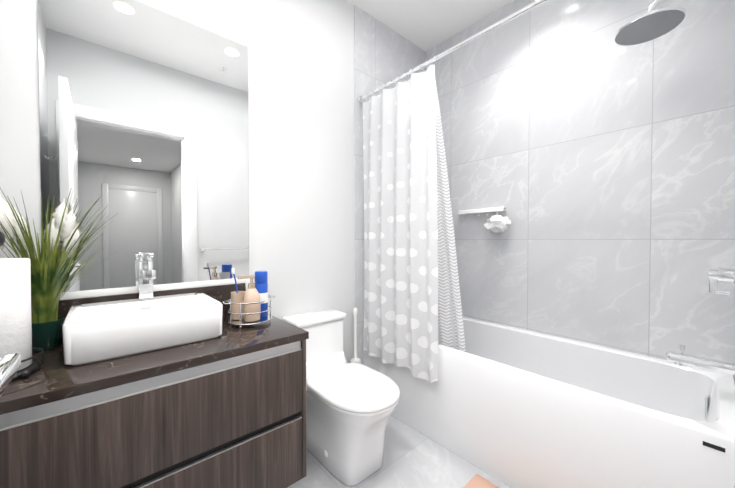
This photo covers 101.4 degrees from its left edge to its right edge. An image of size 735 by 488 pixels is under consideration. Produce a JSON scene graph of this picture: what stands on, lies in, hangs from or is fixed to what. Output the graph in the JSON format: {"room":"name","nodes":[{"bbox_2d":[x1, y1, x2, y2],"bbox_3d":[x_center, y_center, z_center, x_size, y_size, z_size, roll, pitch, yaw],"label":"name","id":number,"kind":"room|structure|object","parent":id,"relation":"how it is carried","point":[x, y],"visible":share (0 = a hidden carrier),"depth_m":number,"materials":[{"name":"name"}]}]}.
{"room":"bathroom","nodes":[
{"label":"bathroom","id":0,"kind":"room"},
{"bbox_2d":[0,0,353,362],"bbox_3d":[-0.796,-0.277,1.617,1.778,2.845,0.100,-1,1,-41],"label":"wall","id":1,"kind":"structure","parent":0,"point":[301,136],"depth_m":1.81,"materials":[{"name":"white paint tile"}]},
{"bbox_2d":[38,0,248,291],"bbox_3d":[-0.953,-0.449,1.404,0.784,1.267,0.006,-1,1,-41],"label":"mirror","id":2,"kind":"object","parent":1,"relation":"attached to","point":[143,108],"visible":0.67,"depth_m":1.35,"materials":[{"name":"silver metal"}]},
{"bbox_2d":[0,253,308,487],"bbox_3d":[-0.801,0.511,1.175,0.966,0.952,0.574,-1,1,-41],"label":"bathroom vanity","id":3,"kind":"object","parent":1,"relation":"attached to","point":[145,383],"visible":0.98,"depth_m":1.00,"materials":[{"name":"brown wood"}]},
{"bbox_2d":[0,283,308,414],"bbox_3d":[-0.801,0.310,1.171,0.966,0.183,0.574,-1,1,-41],"label":"countertop","id":4,"kind":"structure","parent":3,"relation":"on","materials":[{"name":"stone"}]},
{"bbox_2d":[0,231,43,381],"bbox_3d":[-1.050,0.167,0.853,0.178,0.418,0.178,-1,1,-41],"label":"paper towel","id":5,"kind":"object","parent":4,"relation":"on","point":[15,310],"visible":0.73,"depth_m":0.85,"materials":[{"name":"white paper"}]},
{"bbox_2d":[0,188,114,351],"bbox_3d":[-1.074,0.085,1.018,0.351,0.575,0.368,-1,1,-41],"label":"plant","id":6,"kind":"object","parent":4,"relation":"on","point":[47,284],"visible":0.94,"depth_m":1.05,"materials":[{"name":"green plant"}]},
{"bbox_2d":[62,293,222,365],"bbox_3d":[-0.867,0.304,1.192,0.463,0.132,0.382,-1,1,-41],"label":"basin","id":7,"kind":"object","parent":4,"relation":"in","point":[111,331],"depth_m":1.07,"materials":[{"name":"white ceramic"}]},
{"bbox_2d":[138,253,155,299],"bbox_3d":[-0.928,0.136,1.265,0.054,0.204,0.162,-1,1,-41],"label":"faucet","id":8,"kind":"object","parent":7,"relation":"on","point":[146,273],"depth_m":1.28,"materials":[{"name":"silver metal"}]},
{"bbox_2d":[222,295,275,327],"bbox_3d":[-0.553,0.311,1.421,0.245,0.110,0.198,-1,1,-41],"label":"caddy","id":9,"kind":"object","parent":4,"relation":"on","point":[240,322],"visible":0.67,"depth_m":1.35,"materials":[{"name":"silver metal"}]},
{"bbox_2d":[231,268,245,319],"bbox_3d":[-0.606,0.229,1.413,0.066,0.238,0.066,-1,1,-41],"label":"cup","id":10,"kind":"object","parent":9,"relation":"in","point":[237,296],"depth_m":1.39,"materials":[{"name":"beige"}]},
{"bbox_2d":[231,268,267,321],"bbox_3d":[-0.546,0.229,1.415,0.158,0.238,0.150,-1,1,-41],"label":"toiletries","id":11,"kind":"object","parent":9,"relation":"in","point":[256,289],"visible":0.9,"depth_m":1.38,"materials":[{"name":"beige plastic"}]},
{"bbox_2d":[354,5,425,363],"bbox_3d":[0.215,-0.291,2.504,0.912,2.845,0.106,-1,1,-41],"label":"wall","id":12,"kind":"structure","parent":0,"point":[383,53],"depth_m":2.22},
{"bbox_2d":[357,0,549,103],"bbox_3d":[0.528,-1.039,1.519,0.052,0.052,1.766,-1,1,-41],"label":"curtain rod","id":13,"kind":"object","parent":12,"relation":"attached to","point":[515,15],"visible":0.92,"depth_m":1.54,"materials":[{"name":"silver metal"}]},
{"bbox_2d":[360,54,439,103],"bbox_3d":[0.177,-1.036,1.916,0.056,0.055,0.644,-1,1,-41],"label":"curtain rings","id":14,"kind":"object","parent":13,"relation":"hanging from","point":[401,80],"visible":0.58,"depth_m":1.89,"materials":[{"name":"silver metal"}]},
{"bbox_2d":[363,65,437,382],"bbox_3d":[0.177,-0.107,1.892,0.057,1.785,0.641,-1,1,-41],"label":"shower curtain","id":15,"kind":"object","parent":14,"relation":"hanging from","point":[400,240],"visible":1,"depth_m":1.86,"materials":[{"name":"white fabric"}]},
{"bbox_2d":[435,80,465,351],"bbox_3d":[0.311,-0.102,1.931,0.151,1.797,0.689,-1,1,-41],"label":"curtain liner","id":16,"kind":"object","parent":14,"relation":"hanging from","point":[450,327],"visible":0.12,"depth_m":1.78,"materials":[{"name":"white fabric"}]},
{"bbox_2d":[287,415,510,487],"bbox_3d":[1.259,1.198,0.000,2.690,0.050,5.280,-1,1,-41],"label":"floor","id":17,"kind":"structure","parent":0,"point":[413,458],"depth_m":1.54,"materials":[{"name":"tile"}]},
{"bbox_2d":[282,308,399,485],"bbox_3d":[-0.143,0.789,1.652,0.384,0.712,0.732,-1,1,-41],"label":"toilet","id":18,"kind":"object","parent":17,"relation":"on","point":[350,407],"visible":0.73,"depth_m":1.50,"materials":[{"name":"white ceramic"}]},
{"bbox_2d":[350,308,360,363],"bbox_3d":[-0.085,0.789,2.108,0.086,0.696,0.086,-1,1,-41],"label":"toilet brush","id":19,"kind":"object","parent":17,"relation":"on","point":[354,359],"visible":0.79,"depth_m":2.10,"materials":[{"name":"white plastic"}]},
{"bbox_2d":[463,474,499,487],"bbox_3d":[0.609,1.148,1.062,0.480,0.014,0.735,-1,1,-41],"label":"rug","id":20,"kind":"object","parent":17,"relation":"on","point":[477,481],"visible":0.95,"depth_m":1.43,"materials":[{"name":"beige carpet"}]},
{"bbox_2d":[363,316,734,487],"bbox_3d":[0.826,0.865,1.809,0.738,0.555,1.771,-1,1,-41],"label":"bathtub","id":21,"kind":"object","parent":17,"relation":"on","point":[512,407],"visible":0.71,"depth_m":1.41,"materials":[{"name":"white ceramic"}]},
{"bbox_2d":[347,0,513,51],"bbox_3d":[0.174,-1.717,1.182,2.690,0.050,2.000,-1,1,-41],"label":"ceiling","id":22,"kind":"structure","parent":0,"point":[425,25],"depth_m":2.24,"materials":[{"name":"white paint"}]},
{"bbox_2d":[426,0,734,376],"bbox_3d":[1.181,-0.283,2.023,0.100,2.845,1.894,-1,1,-41],"label":"wall tiles","id":23,"kind":"structure","parent":0,"point":[589,153],"depth_m":1.76,"materials":[{"name":"grey tile"}]},
{"bbox_2d":[458,207,510,232],"bbox_3d":[0.841,-0.177,2.219,0.151,0.185,0.425,-1,1,-41],"label":"soap shelf","id":24,"kind":"object","parent":23,"relation":"attached to","point":[496,223],"visible":1,"depth_m":2.11,"materials":[{"name":"white ceramic"}]},
{"bbox_3d":[1.426,-0.268,1.056,0.812,2.845,0.120,-1,1,-41],"label":"wall tile","id":25,"kind":"structure","parent":0,"visible":0},
{"bbox_2d":[614,0,685,45],"bbox_3d":[1.282,-1.036,1.261,0.230,0.182,0.384,-1,1,-41],"label":"shower head","id":26,"kind":"object","parent":25,"relation":"attached to","point":[650,24],"visible":1,"depth_m":1.30},
{"bbox_2d":[665,344,734,374],"bbox_3d":[1.344,0.465,1.215,0.072,0.092,0.206,-1,1,-41],"label":"tub spout","id":27,"kind":"object","parent":25,"relation":"attached to","point":[681,358],"visible":1,"depth_m":1.21,"materials":[{"name":"silver metal"}]},
{"bbox_2d":[709,267,734,294],"bbox_3d":[1.383,0.118,1.166,0.170,0.170,0.079,-1,1,-41],"label":"shower valve","id":28,"kind":"object","parent":25,"relation":"attached to","point":[721,274],"visible":1,"depth_m":1.16,"materials":[{"name":"silver metal"}]},
{"bbox_3d":[0.278,0.077,0.036,0.790,2.190,0.100,-1,1,-41],"label":"door frame","id":29,"kind":"structure","parent":0,"visible":0},
{"bbox_2d":[0,353,20,396],"bbox_3d":[-0.333,0.073,0.121,0.162,2.174,0.804,-1,1,-41],"label":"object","id":30,"kind":"structure","parent":29,"relation":"attached to","point":[10,364],"depth_m":0.39,"materials":[{"name":"silver metal"}]}
]}

